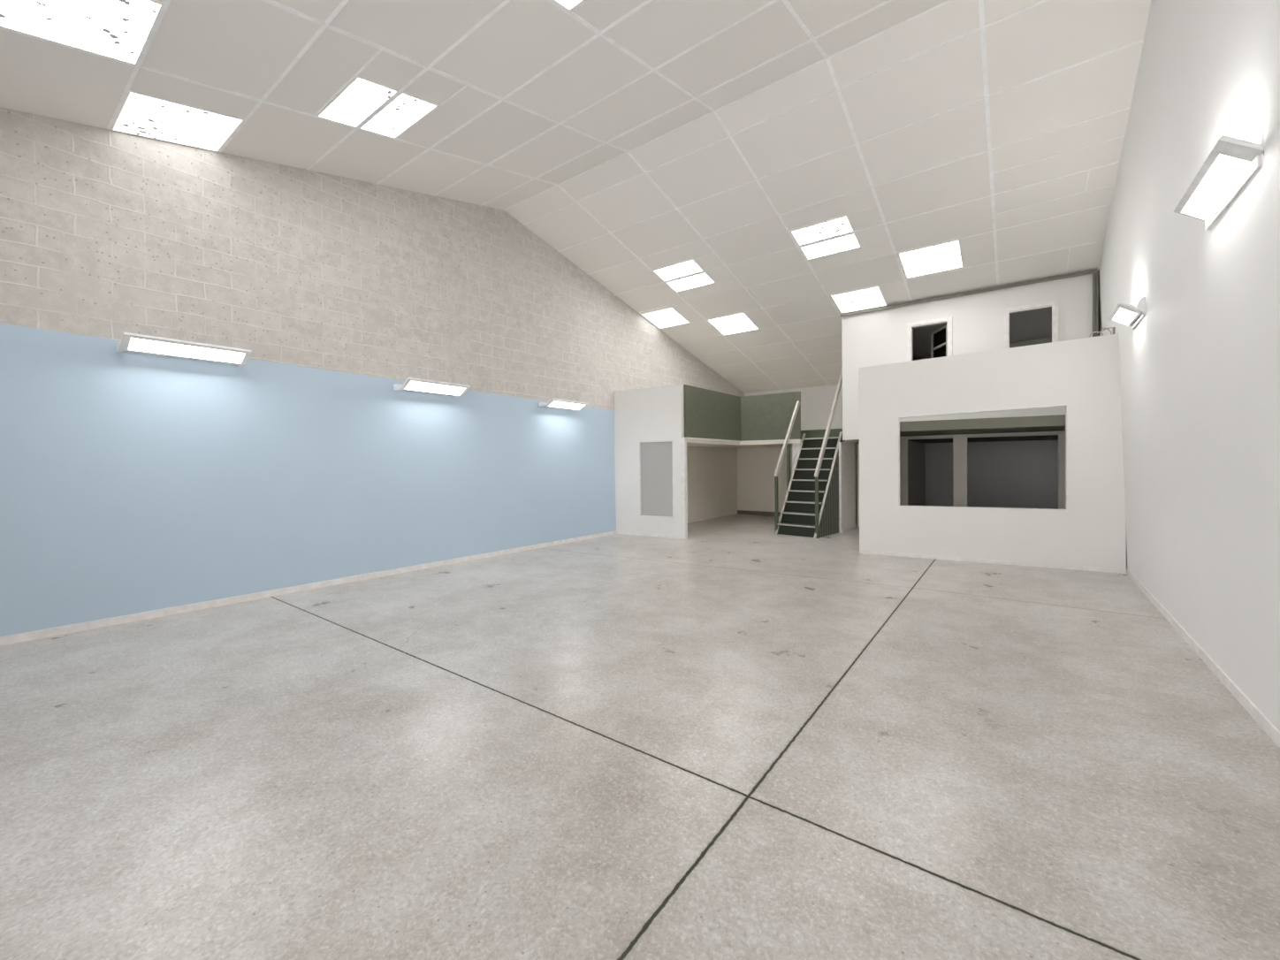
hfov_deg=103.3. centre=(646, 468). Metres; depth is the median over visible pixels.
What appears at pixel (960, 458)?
wall
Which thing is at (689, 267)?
rooflight
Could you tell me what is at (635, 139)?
ceiling
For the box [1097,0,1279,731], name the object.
wall
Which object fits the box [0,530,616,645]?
baseboard
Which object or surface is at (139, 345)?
diffuser
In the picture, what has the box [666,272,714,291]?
rooflight
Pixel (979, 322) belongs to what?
wall
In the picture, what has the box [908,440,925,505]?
wall
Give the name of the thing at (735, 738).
floor
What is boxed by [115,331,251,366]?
wall lamp
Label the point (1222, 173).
diffuser
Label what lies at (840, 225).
rooflight
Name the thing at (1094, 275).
trim
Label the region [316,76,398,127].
rooflight
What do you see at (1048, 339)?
wall
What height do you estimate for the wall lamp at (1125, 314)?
0.205 m
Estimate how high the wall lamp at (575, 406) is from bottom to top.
0.142 m
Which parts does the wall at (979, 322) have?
open sash, pane, casing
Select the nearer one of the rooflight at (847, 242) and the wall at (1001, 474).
the rooflight at (847, 242)
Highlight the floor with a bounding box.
[0,513,1279,959]
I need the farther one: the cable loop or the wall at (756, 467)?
the wall at (756, 467)
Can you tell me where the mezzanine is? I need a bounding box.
[641,384,856,490]
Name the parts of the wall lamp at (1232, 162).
wall plate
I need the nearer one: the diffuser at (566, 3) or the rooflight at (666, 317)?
the diffuser at (566, 3)
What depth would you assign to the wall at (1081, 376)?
7.96 m
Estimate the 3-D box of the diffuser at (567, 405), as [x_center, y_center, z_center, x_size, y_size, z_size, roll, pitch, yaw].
[-1.590,-1.274,10.195,0.177,0.094,0.870,0,1,36]
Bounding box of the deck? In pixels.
[899,414,1065,436]
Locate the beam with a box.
[840,269,1098,316]
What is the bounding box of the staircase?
[773,368,845,538]
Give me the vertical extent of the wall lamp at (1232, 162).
0.211 m
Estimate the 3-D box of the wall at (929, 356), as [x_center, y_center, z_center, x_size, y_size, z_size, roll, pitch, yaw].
[7.841,-1.869,12.385,4.210,1.970,0.100,0,1,36]
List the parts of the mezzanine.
post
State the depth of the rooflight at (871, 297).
10.79 m
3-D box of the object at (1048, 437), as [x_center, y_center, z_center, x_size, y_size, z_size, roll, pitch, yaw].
[7.508,-0.778,11.904,4.240,0.195,4.060,0,1,36]
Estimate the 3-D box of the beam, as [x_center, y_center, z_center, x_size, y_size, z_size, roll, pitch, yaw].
[6.185,-3.457,10.192,4.350,0.062,0.190,0,1,36]
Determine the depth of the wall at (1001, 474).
13.36 m
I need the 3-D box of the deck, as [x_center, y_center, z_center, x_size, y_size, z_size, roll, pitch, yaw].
[5.930,-0.748,9.019,3.280,0.165,2.180,0,1,36]
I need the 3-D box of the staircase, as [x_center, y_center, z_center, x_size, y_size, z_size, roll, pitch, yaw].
[3.829,-0.451,11.771,1.038,3.887,1.640,0,1,43]
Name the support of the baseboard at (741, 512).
attached to the wall at (756, 467)
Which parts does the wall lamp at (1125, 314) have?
wall plate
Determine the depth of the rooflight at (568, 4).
4.43 m
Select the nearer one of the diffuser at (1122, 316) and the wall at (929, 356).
the diffuser at (1122, 316)
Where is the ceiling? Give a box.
[0,0,1151,393]
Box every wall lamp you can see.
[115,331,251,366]
[393,377,470,396]
[538,398,587,411]
[1108,296,1145,328]
[1173,129,1264,229]
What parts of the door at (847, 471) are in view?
skirting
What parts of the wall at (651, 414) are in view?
skirting, post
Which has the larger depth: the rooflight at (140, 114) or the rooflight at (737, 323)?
the rooflight at (737, 323)
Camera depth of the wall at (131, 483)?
6.38 m
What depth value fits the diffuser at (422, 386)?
7.90 m
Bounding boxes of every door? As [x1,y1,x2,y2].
[838,441,855,533]
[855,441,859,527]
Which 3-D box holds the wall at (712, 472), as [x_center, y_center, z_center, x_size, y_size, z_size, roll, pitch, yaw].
[1.216,0.435,14.175,0.280,2.100,5.403,0,1,37]
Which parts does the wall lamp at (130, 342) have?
wall plate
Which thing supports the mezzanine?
on the floor
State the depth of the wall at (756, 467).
15.74 m
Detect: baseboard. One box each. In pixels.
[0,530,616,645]
[737,510,780,516]
[1126,568,1279,748]
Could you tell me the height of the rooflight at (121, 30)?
0.209 m
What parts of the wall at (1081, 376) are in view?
skirting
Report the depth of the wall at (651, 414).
11.44 m
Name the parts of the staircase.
post, handrail, post, handrail, post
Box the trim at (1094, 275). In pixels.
[1092,272,1097,336]
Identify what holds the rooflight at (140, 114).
attached to the ceiling
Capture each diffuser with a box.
[128,337,244,363]
[404,380,465,395]
[548,401,584,409]
[556,0,581,8]
[1112,307,1136,325]
[1181,154,1250,219]
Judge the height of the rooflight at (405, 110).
0.106 m
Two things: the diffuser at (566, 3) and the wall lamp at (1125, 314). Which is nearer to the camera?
the diffuser at (566, 3)
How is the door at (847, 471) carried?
on the floor
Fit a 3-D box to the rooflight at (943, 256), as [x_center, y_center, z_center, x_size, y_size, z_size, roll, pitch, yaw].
[5.181,-3.787,9.210,0.930,0.204,0.852,0,1,36]
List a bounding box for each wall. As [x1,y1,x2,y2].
[0,106,744,637]
[614,384,687,539]
[641,444,737,523]
[737,444,855,513]
[744,384,1058,508]
[841,274,1092,441]
[858,334,1126,573]
[899,433,1065,509]
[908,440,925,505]
[913,355,930,360]
[1009,337,1051,348]
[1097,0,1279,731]
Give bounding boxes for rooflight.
[0,0,164,65]
[110,90,243,152]
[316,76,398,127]
[359,91,438,138]
[553,0,584,11]
[640,306,689,328]
[653,259,703,281]
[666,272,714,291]
[708,312,758,335]
[791,215,853,245]
[800,233,860,259]
[830,285,887,313]
[899,239,963,278]
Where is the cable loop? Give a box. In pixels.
[1089,327,1115,337]
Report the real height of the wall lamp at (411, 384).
0.166 m
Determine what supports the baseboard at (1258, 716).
attached to the wall at (1200, 372)

